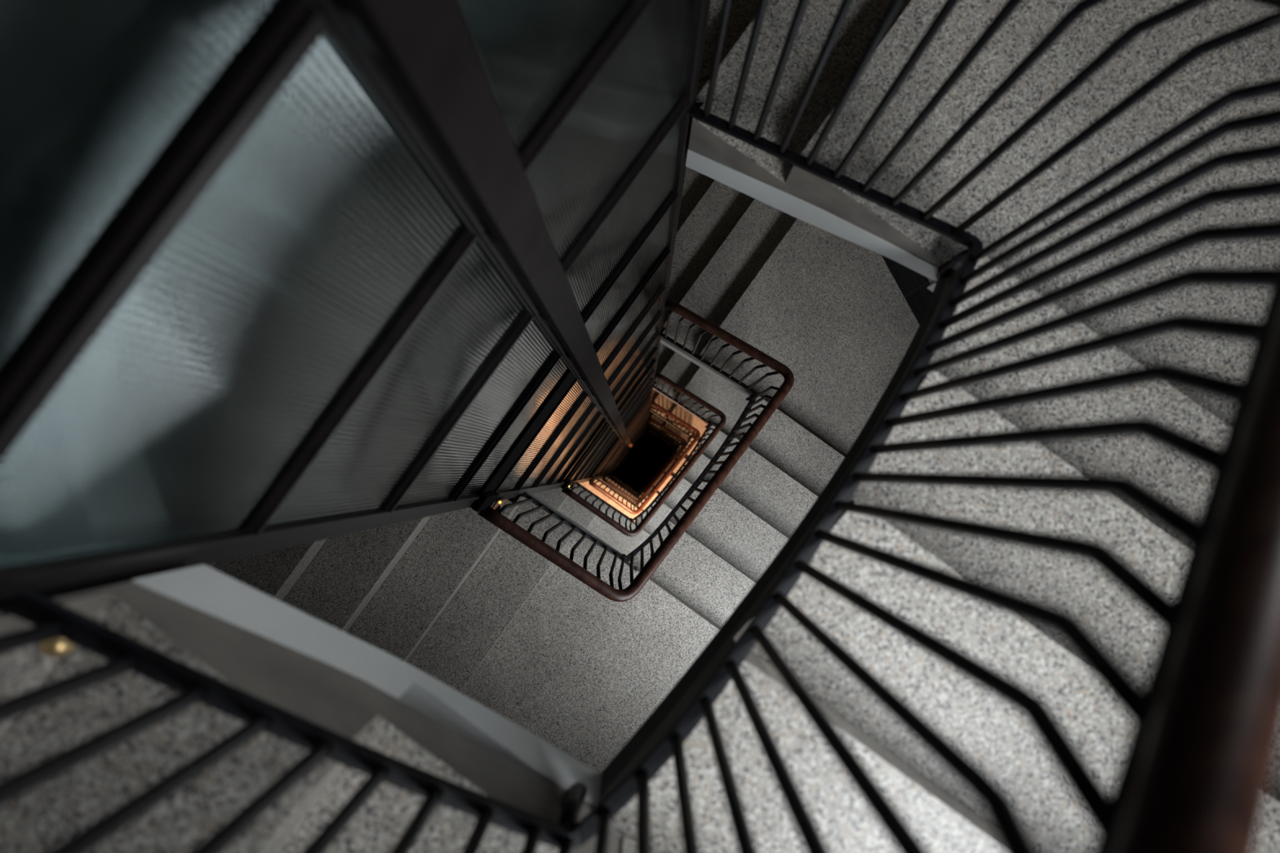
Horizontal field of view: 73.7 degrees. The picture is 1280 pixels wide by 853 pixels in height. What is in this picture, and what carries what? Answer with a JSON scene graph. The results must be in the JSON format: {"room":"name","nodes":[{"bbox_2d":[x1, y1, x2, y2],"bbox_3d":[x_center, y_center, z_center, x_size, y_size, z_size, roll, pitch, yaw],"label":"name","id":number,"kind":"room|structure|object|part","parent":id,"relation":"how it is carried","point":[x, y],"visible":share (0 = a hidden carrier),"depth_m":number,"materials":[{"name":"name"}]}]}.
{"room":"stairwell","nodes":[
{"label":"stairwell","id":0,"kind":"room"},
{"bbox_2d":[619,435,667,488],"bbox_3d":[-0.024,0.804,23.885,4.220,0.200,4.470,36,88,2],"label":"floor","id":1,"kind":"structure","parent":0,"point":[648,456],"depth_m":23.78,"materials":[{"name":"black"}]},
{"bbox_2d":[0,0,711,609],"bbox_3d":[-0.773,-0.206,11.496,1.617,24.650,1.283,36,88,2],"label":"shaft","id":2,"kind":"object","parent":1,"relation":"on","point":[274,274],"visible":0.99,"depth_m":0.94,"materials":[{"name":"glass"}]},
{"bbox_3d":[-0.427,-0.124,0.300,0.006,0.677,0.555,36,88,2],"label":"glass pane","id":3,"kind":"part","parent":2,"relation":"part of","materials":[{"name":"teal"}]},
{"bbox_3d":[-0.425,-0.090,0.979,0.006,0.587,0.555,36,88,2],"label":"glass pane","id":4,"kind":"part","parent":2,"relation":"part of","materials":[{"name":"teal"}]},
{"bbox_3d":[-0.598,0.676,11.452,0.068,24.650,0.053,36,88,2],"label":"corner post","id":5,"kind":"part","parent":2,"relation":"part of","materials":[{"name":"paint"}]},
{"bbox_3d":[-0.424,-0.057,1.636,0.006,0.632,0.555,36,88,2],"label":"glass pane","id":6,"kind":"part","parent":2,"relation":"part of","materials":[{"name":"teal"}]},
{"bbox_3d":[-0.227,0.206,11.475,0.042,24.650,0.030,36,88,2],"label":"post","id":7,"kind":"part","parent":2,"relation":"part of","materials":[{"name":"metal"}]},
{"bbox_3d":[-0.423,-0.022,2.315,0.006,0.632,0.555,36,88,2],"label":"glass pane","id":8,"kind":"part","parent":2,"relation":"part of","materials":[{"name":"teal"}]},
{"bbox_3d":[-0.168,-0.082,5.356,0.030,12.400,0.070,36,88,2],"label":"guide rail","id":9,"kind":"part","parent":2,"relation":"part of","materials":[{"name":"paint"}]},
{"bbox_2d":[491,497,506,511],"bbox_3d":[-0.602,0.349,3.613,0.025,0.220,0.088,36,88,2],"label":"plate","id":10,"kind":"object","parent":2,"relation":"attached to","point":[497,505],"visible":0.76,"depth_m":3.59,"materials":[{"name":"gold metal"}]},
{"bbox_3d":[-0.422,0.012,2.994,0.006,0.632,0.555,36,88,2],"label":"glass pane","id":11,"kind":"part","parent":2,"relation":"part of","materials":[{"name":"teal"}]},
{"bbox_3d":[-0.420,0.046,3.673,0.006,0.632,0.555,36,88,2],"label":"glass pane","id":12,"kind":"part","parent":2,"relation":"part of","materials":[{"name":"teal"}]},
{"bbox_3d":[-0.072,-0.580,1.003,0.006,0.587,0.591,36,88,2],"label":"glass pane","id":13,"kind":"part","parent":2,"relation":"part of","materials":[{"name":"teal"}]},
{"bbox_3d":[-0.419,0.081,4.352,0.006,0.632,0.555,36,88,2],"label":"glass pane","id":14,"kind":"part","parent":2,"relation":"part of","materials":[{"name":"teal"}]},
{"bbox_3d":[-0.418,0.115,5.031,0.006,0.632,0.555,36,88,2],"label":"glass pane","id":15,"kind":"part","parent":2,"relation":"part of","materials":[{"name":"teal"}]},
{"bbox_3d":[-0.416,0.149,5.710,0.006,0.632,0.555,36,88,2],"label":"glass pane","id":16,"kind":"part","parent":2,"relation":"part of","materials":[{"name":"teal"}]},
{"bbox_3d":[-0.415,0.183,6.390,0.006,0.632,0.555,36,88,2],"label":"glass pane","id":17,"kind":"part","parent":2,"relation":"part of","materials":[{"name":"teal"}]},
{"bbox_3d":[-0.414,0.218,7.069,0.006,0.632,0.555,36,88,2],"label":"glass pane","id":18,"kind":"part","parent":2,"relation":"part of","materials":[{"name":"teal"}]},
{"bbox_3d":[-0.412,0.252,7.748,0.006,0.632,0.555,36,88,2],"label":"glass pane","id":19,"kind":"part","parent":2,"relation":"part of","materials":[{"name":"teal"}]},
{"bbox_3d":[-0.411,0.286,8.427,0.006,0.632,0.555,36,88,2],"label":"glass pane","id":20,"kind":"part","parent":2,"relation":"part of","materials":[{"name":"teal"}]},
{"bbox_3d":[-0.410,0.320,9.106,0.006,0.632,0.555,36,88,2],"label":"glass pane","id":21,"kind":"part","parent":2,"relation":"part of","materials":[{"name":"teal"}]},
{"bbox_3d":[-0.407,0.389,10.464,0.006,0.632,0.555,36,88,2],"label":"glass pane","id":22,"kind":"part","parent":2,"relation":"part of","materials":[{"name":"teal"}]},
{"bbox_3d":[-0.406,0.423,11.144,0.006,0.632,0.555,36,88,2],"label":"glass pane","id":23,"kind":"part","parent":2,"relation":"part of","materials":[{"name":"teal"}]},
{"bbox_3d":[-0.071,-0.547,1.660,0.006,0.632,0.591,36,88,2],"label":"glass pane","id":24,"kind":"part","parent":2,"relation":"part of","materials":[{"name":"teal"}]},
{"bbox_3d":[-0.070,-0.513,2.339,0.006,0.632,0.591,36,88,2],"label":"glass pane","id":25,"kind":"part","parent":2,"relation":"part of","materials":[{"name":"teal"}]},
{"bbox_3d":[-0.069,-0.479,3.018,0.006,0.632,0.591,36,88,2],"label":"glass pane","id":26,"kind":"part","parent":2,"relation":"part of","materials":[{"name":"teal"}]},
{"bbox_3d":[-0.067,-0.445,3.697,0.006,0.632,0.591,36,88,2],"label":"glass pane","id":27,"kind":"part","parent":2,"relation":"part of","materials":[{"name":"teal"}]},
{"bbox_3d":[-0.066,-0.410,4.376,0.006,0.632,0.591,36,88,2],"label":"glass pane","id":28,"kind":"part","parent":2,"relation":"part of","materials":[{"name":"teal"}]},
{"bbox_3d":[-0.065,-0.376,5.056,0.006,0.632,0.591,36,88,2],"label":"glass pane","id":29,"kind":"part","parent":2,"relation":"part of","materials":[{"name":"teal"}]},
{"bbox_3d":[-0.062,-0.307,6.414,0.006,0.632,0.591,36,88,2],"label":"glass pane","id":30,"kind":"part","parent":2,"relation":"part of","materials":[{"name":"teal"}]},
{"bbox_3d":[-0.064,-0.342,5.735,0.006,0.632,0.591,36,88,2],"label":"glass pane","id":31,"kind":"part","parent":2,"relation":"part of","materials":[{"name":"teal"}]},
{"bbox_3d":[-0.060,-0.239,7.772,0.006,0.632,0.591,36,88,2],"label":"glass pane","id":32,"kind":"part","parent":2,"relation":"part of","materials":[{"name":"teal"}]},
{"bbox_3d":[-0.061,-0.273,7.093,0.006,0.632,0.591,36,88,2],"label":"glass pane","id":33,"kind":"part","parent":2,"relation":"part of","materials":[{"name":"teal"}]},
{"bbox_3d":[-0.058,-0.205,8.451,0.006,0.632,0.591,36,88,2],"label":"glass pane","id":34,"kind":"part","parent":2,"relation":"part of","materials":[{"name":"teal"}]},
{"bbox_3d":[-0.057,-0.170,9.130,0.006,0.632,0.591,36,88,2],"label":"glass pane","id":35,"kind":"part","parent":2,"relation":"part of","materials":[{"name":"teal"}]},
{"bbox_3d":[-0.056,-0.136,9.809,0.006,0.632,0.591,36,88,2],"label":"glass pane","id":36,"kind":"part","parent":2,"relation":"part of","materials":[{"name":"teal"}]},
{"bbox_3d":[-0.053,-0.068,11.168,0.006,0.632,0.591,36,88,2],"label":"glass pane","id":37,"kind":"part","parent":2,"relation":"part of","materials":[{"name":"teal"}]},
{"bbox_3d":[-0.054,-0.102,10.489,0.006,0.632,0.591,36,88,2],"label":"glass pane","id":38,"kind":"part","parent":2,"relation":"part of","materials":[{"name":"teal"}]},
{"bbox_3d":[0.120,-0.323,11.501,0.068,24.650,0.050,36,88,2],"label":"corner post","id":39,"kind":"part","parent":2,"relation":"part of","materials":[{"name":"metal"}]},
{"bbox_3d":[-1.294,1.871,10.617,3.820,26.200,0.200,36,88,2],"label":"wall","id":40,"kind":"structure","parent":0,"visible":0},
{"bbox_2d":[0,564,423,852],"bbox_3d":[-1.455,0.342,0.716,1.830,1.198,1.299,36,88,2],"label":"flight","id":41,"kind":"object","parent":40,"relation":"attached to","point":[202,617],"visible":0.57,"depth_m":0.93,"materials":[{"name":"stone"}]},
{"bbox_3d":[-0.597,0.220,0.876,0.033,0.034,0.034,36,88,2],"label":"brass knob","id":42,"kind":"part","parent":41,"relation":"part of","materials":[{"name":"gold metal"}]},
{"bbox_2d":[0,0,1279,852],"bbox_3d":[0.082,-0.104,0.934,0.782,2.209,1.351,36,88,2],"label":"railing","id":43,"kind":"object","parent":41,"relation":"on","point":[1193,775],"visible":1,"depth_m":0.78,"materials":[{"name":"black metal"}]},
{"bbox_3d":[0.062,-0.096,1.417,0.728,1.245,1.232,36,88,2],"label":"rail","id":44,"kind":"part","parent":43,"relation":"part of","materials":[{"name":"black metal"}]},
{"bbox_3d":[0.081,-0.127,0.477,0.782,1.294,1.351,36,88,2],"label":"handrail","id":45,"kind":"part","parent":43,"relation":"part of","materials":[{"name":"red wood"}]},
{"bbox_2d":[207,493,581,693],"bbox_3d":[-1.449,0.513,4.111,1.830,1.198,1.299,36,88,2],"label":"flight","id":46,"kind":"object","parent":40,"relation":"attached to","point":[436,594],"visible":0.19,"depth_m":4.15,"materials":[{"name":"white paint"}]},
{"bbox_2d":[477,298,794,602],"bbox_3d":[0.088,0.067,4.330,0.782,2.209,1.351,36,88,2],"label":"railing","id":47,"kind":"object","parent":46,"relation":"on","point":[494,517],"visible":0.99,"depth_m":4.00,"materials":[{"name":"black metal"}]},
{"bbox_3d":[0.068,0.076,4.812,0.728,1.245,1.232,36,88,2],"label":"rail","id":48,"kind":"part","parent":47,"relation":"part of","materials":[{"name":"black paint"}]},
{"bbox_2d":[279,672,636,852],"bbox_3d":[-0.016,1.397,1.201,1.707,0.330,1.304,36,88,2],"label":"stair landing","id":49,"kind":"structure","parent":40,"relation":"attached to","point":[435,728],"depth_m":1.12,"materials":[{"name":"stone"}]},
{"bbox_2d":[532,484,604,529],"bbox_3d":[-1.442,0.684,7.507,1.830,1.198,1.299,36,88,2],"label":"flight","id":50,"kind":"object","parent":40,"relation":"attached to","point":[563,504],"visible":0.06,"depth_m":7.71,"materials":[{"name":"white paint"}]},
{"bbox_2d":[561,371,726,536],"bbox_3d":[0.094,0.238,7.726,0.782,2.209,1.351,36,88,2],"label":"railing","id":51,"kind":"object","parent":50,"relation":"on","point":[695,456],"visible":1,"depth_m":7.49,"materials":[{"name":"black metal"}]},
{"bbox_3d":[0.075,0.247,8.208,0.728,1.245,1.232,36,88,2],"label":"rail","id":52,"kind":"part","parent":51,"relation":"part of","materials":[{"name":"black paint"}]},
{"bbox_2d":[460,526,720,773],"bbox_3d":[-0.010,1.568,4.597,1.707,0.330,1.304,36,88,2],"label":"stair landing","id":53,"kind":"structure","parent":40,"relation":"attached to","point":[579,669],"depth_m":4.45,"materials":[{"name":"stone"}]},
{"bbox_2d":[573,480,616,503],"bbox_3d":[-1.436,0.856,10.903,1.830,1.198,1.299,36,88,2],"label":"flight","id":54,"kind":"object","parent":40,"relation":"attached to","point":[586,485],"visible":0.03,"depth_m":11.11,"materials":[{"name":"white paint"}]},
{"bbox_2d":[588,400,700,514],"bbox_3d":[0.101,0.410,11.121,0.782,2.209,1.351,36,88,2],"label":"railing","id":55,"kind":"object","parent":54,"relation":"on","point":[675,464],"visible":1,"depth_m":10.89,"materials":[{"name":"black paint"}]},
{"bbox_2d":[599,477,620,493],"bbox_3d":[-1.429,1.027,14.298,1.830,1.198,1.299,36,88,2],"label":"flight","id":56,"kind":"object","parent":40,"relation":"attached to","point":[600,479],"visible":0.02,"depth_m":14.51,"materials":[{"name":"white paint"}]},
{"bbox_2d":[602,417,686,503],"bbox_3d":[0.107,0.581,14.517,0.782,2.209,1.351,36,88,2],"label":"railing","id":57,"kind":"object","parent":56,"relation":"on","point":[671,460],"visible":0.97,"depth_m":14.28,"materials":[{"name":"black paint"}]},
{"bbox_2d":[586,504,650,555],"bbox_3d":[-0.003,1.740,7.992,1.707,0.330,1.304,36,88,2],"label":"stair landing","id":58,"kind":"structure","parent":40,"relation":"attached to","point":[624,544],"depth_m":7.87,"materials":[{"name":"stone"}]},
{"bbox_2d":[608,493,642,521],"bbox_3d":[0.003,1.911,11.388,1.707,0.330,1.304,36,88,2],"label":"stair landing","id":59,"kind":"structure","parent":40,"relation":"attached to","point":[613,504],"depth_m":11.27,"materials":[{"name":"stone"}]},
{"bbox_2d":[618,488,639,506],"bbox_3d":[0.010,2.082,14.784,1.707,0.330,1.304,36,88,2],"label":"stair landing","id":60,"kind":"structure","parent":40,"relation":"attached to","point":[622,489],"depth_m":14.67,"materials":[{"name":"stone"}]},
{"bbox_2d":[625,484,639,497],"bbox_3d":[0.016,2.253,18.180,1.707,0.330,1.304,36,88,2],"label":"stair landing","id":61,"kind":"structure","parent":40,"relation":"attached to","point":[631,489],"depth_m":18.06,"materials":[{"name":"stone"}]},
{"bbox_3d":[-1.423,1.198,17.694,1.830,1.198,1.299,36,88,2],"label":"flight","id":62,"kind":"object","parent":61,"relation":"attached to","visible":0},
{"bbox_2d":[610,426,677,496],"bbox_3d":[0.114,0.752,17.913,0.782,2.209,1.351,36,88,2],"label":"railing","id":63,"kind":"object","parent":62,"relation":"on","point":[667,459],"visible":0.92,"depth_m":17.75,"materials":[{"name":"black paint"}]},
{"bbox_3d":[1.866,-0.411,10.726,1.529,26.200,0.899,36,88,2],"label":"wall","id":64,"kind":"structure","parent":0,"visible":0},
{"bbox_2d":[881,255,933,324],"bbox_3d":[1.762,-0.644,5.138,0.012,0.430,1.610,-28,87,-1],"label":"trim","id":65,"kind":"structure","parent":64,"relation":"attached to","point":[913,285],"depth_m":5.20,"materials":[{"name":"black metal"}]},
{"bbox_3d":[0.495,-1.851,10.801,2.380,26.200,0.200,36,88,2],"label":"wall","id":66,"kind":"structure","parent":0,"visible":0},
{"bbox_2d":[647,423,661,437],"bbox_3d":[0.037,-0.792,19.699,1.830,1.109,1.337,36,88,2],"label":"flight","id":67,"kind":"object","parent":66,"relation":"attached to","point":[649,424],"visible":0.08,"depth_m":19.10,"materials":[{"name":"white paint"}]},
{"bbox_2d":[657,432,679,449],"bbox_3d":[1.486,0.223,19.102,1.742,0.349,1.340,36,88,2],"label":"stair landing","id":68,"kind":"structure","parent":67,"relation":"attached to","point":[661,433],"depth_m":18.92,"materials":[{"name":"stone"}]},
{"bbox_2d":[648,407,666,430],"bbox_3d":[0.031,-0.963,16.304,1.830,1.109,1.337,36,88,2],"label":"flight","id":69,"kind":"object","parent":66,"relation":"attached to","point":[652,415],"visible":0.06,"depth_m":15.71,"materials":[{"name":"white paint"}]},
{"bbox_2d":[661,422,690,447],"bbox_3d":[1.480,0.051,15.707,1.742,0.349,1.340,36,88,2],"label":"stair landing","id":70,"kind":"structure","parent":69,"relation":"attached to","point":[668,425],"depth_m":15.53,"materials":[{"name":"stone"}]},
{"bbox_2d":[637,445,685,498],"bbox_3d":[0.879,1.173,15.209,1.381,0.765,1.220,36,88,2],"label":"flight","id":71,"kind":"object","parent":70,"relation":"on","point":[680,446],"visible":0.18,"depth_m":15.17,"materials":[{"name":"stone"}]},
{"bbox_2d":[650,384,676,421],"bbox_3d":[0.025,-1.134,12.908,1.830,1.109,1.337,36,88,2],"label":"flight","id":72,"kind":"object","parent":66,"relation":"attached to","point":[657,397],"visible":0.09,"depth_m":12.31,"materials":[{"name":"white paint"}]},
{"bbox_2d":[666,404,706,443],"bbox_3d":[1.473,-0.120,12.311,1.742,0.349,1.340,36,88,2],"label":"stair landing","id":73,"kind":"structure","parent":72,"relation":"attached to","point":[678,411],"depth_m":12.13,"materials":[{"name":"stone"}]},
{"bbox_2d":[636,438,700,511],"bbox_3d":[0.873,1.001,11.813,1.381,0.765,1.220,36,88,2],"label":"flight","id":74,"kind":"object","parent":73,"relation":"on","point":[682,462],"visible":0.14,"depth_m":11.77,"materials":[{"name":"stone"}]},
{"bbox_2d":[653,342,700,403],"bbox_3d":[0.018,-1.306,9.512,1.830,1.109,1.337,36,88,2],"label":"flight","id":75,"kind":"object","parent":66,"relation":"attached to","point":[672,365],"visible":0.09,"depth_m":8.92,"materials":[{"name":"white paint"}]},
{"bbox_2d":[675,367,749,435],"bbox_3d":[1.467,-0.291,8.915,1.742,0.349,1.340,36,88,2],"label":"stair landing","id":76,"kind":"structure","parent":75,"relation":"attached to","point":[712,389],"depth_m":8.74,"materials":[{"name":"stone"}]},
{"bbox_2d":[636,425,727,534],"bbox_3d":[0.866,0.830,8.417,1.381,0.765,1.220,36,88,2],"label":"flight","id":77,"kind":"object","parent":76,"relation":"on","point":[707,455],"visible":0.15,"depth_m":8.21,"materials":[{"name":"stone"}]},
{"bbox_2d":[660,166,797,363],"bbox_3d":[0.012,-1.477,6.117,1.830,1.109,1.337,36,88,2],"label":"flight","id":78,"kind":"object","parent":66,"relation":"attached to","point":[725,236],"visible":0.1,"depth_m":5.55,"materials":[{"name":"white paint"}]},
{"bbox_2d":[694,218,919,457],"bbox_3d":[1.460,-0.463,5.519,1.742,0.349,1.340,36,88,2],"label":"stair landing","id":79,"kind":"structure","parent":78,"relation":"attached to","point":[826,306],"depth_m":5.35,"materials":[{"name":"stone"}]},
{"bbox_2d":[629,396,844,626],"bbox_3d":[0.860,0.659,5.022,1.381,0.765,1.220,36,88,2],"label":"flight","id":80,"kind":"object","parent":79,"relation":"on","point":[753,513],"visible":0.26,"depth_m":4.81,"materials":[{"name":"stone"}]},
{"bbox_2d":[685,0,911,206],"bbox_3d":[0.005,-1.648,2.721,1.830,1.109,1.337,36,88,2],"label":"flight","id":81,"kind":"object","parent":66,"relation":"attached to","point":[713,153],"visible":0.23,"depth_m":2.13,"materials":[{"name":"stone"}]},
{"bbox_2d":[773,0,1279,425],"bbox_3d":[1.454,-0.634,2.124,1.742,0.349,1.340,36,88,2],"label":"stair landing","id":82,"kind":"structure","parent":81,"relation":"attached to","point":[808,197],"depth_m":1.95,"materials":[{"name":"stone"}]},
{"bbox_2d":[596,256,1279,852],"bbox_3d":[0.853,0.487,1.626,1.381,0.765,1.220,36,88,2],"label":"flight","id":83,"kind":"object","parent":82,"relation":"on","point":[945,816],"visible":0.63,"depth_m":1.42,"materials":[{"name":"stone"}]},
{"bbox_3d":[0.044,-0.621,23.095,1.830,1.109,1.337,36,88,2],"label":"flight","id":84,"kind":"object","parent":66,"relation":"attached to","visible":0},
{"bbox_2d":[655,439,672,452],"bbox_3d":[1.493,0.394,22.498,1.742,0.349,1.340,36,88,2],"label":"stair landing","id":85,"kind":"structure","parent":84,"relation":"attached to","point":[668,451],"depth_m":22.32,"materials":[{"name":"stone"}]},
{"bbox_3d":[0.023,2.425,21.575,1.707,0.330,1.304,36,88,2],"label":"stair landing","id":86,"kind":"structure","parent":0,"visible":0},
{"bbox_3d":[-1.416,1.369,21.090,1.830,1.198,1.299,36,88,2],"label":"flight","id":87,"kind":"object","parent":86,"relation":"attached to","visible":0},
{"bbox_2d":[616,433,671,492],"bbox_3d":[0.120,0.924,21.308,0.782,2.209,1.351,36,88,2],"label":"railing","id":88,"kind":"object","parent":87,"relation":"on","point":[647,434],"visible":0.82,"depth_m":21.24,"materials":[{"name":"black paint"}]}
]}

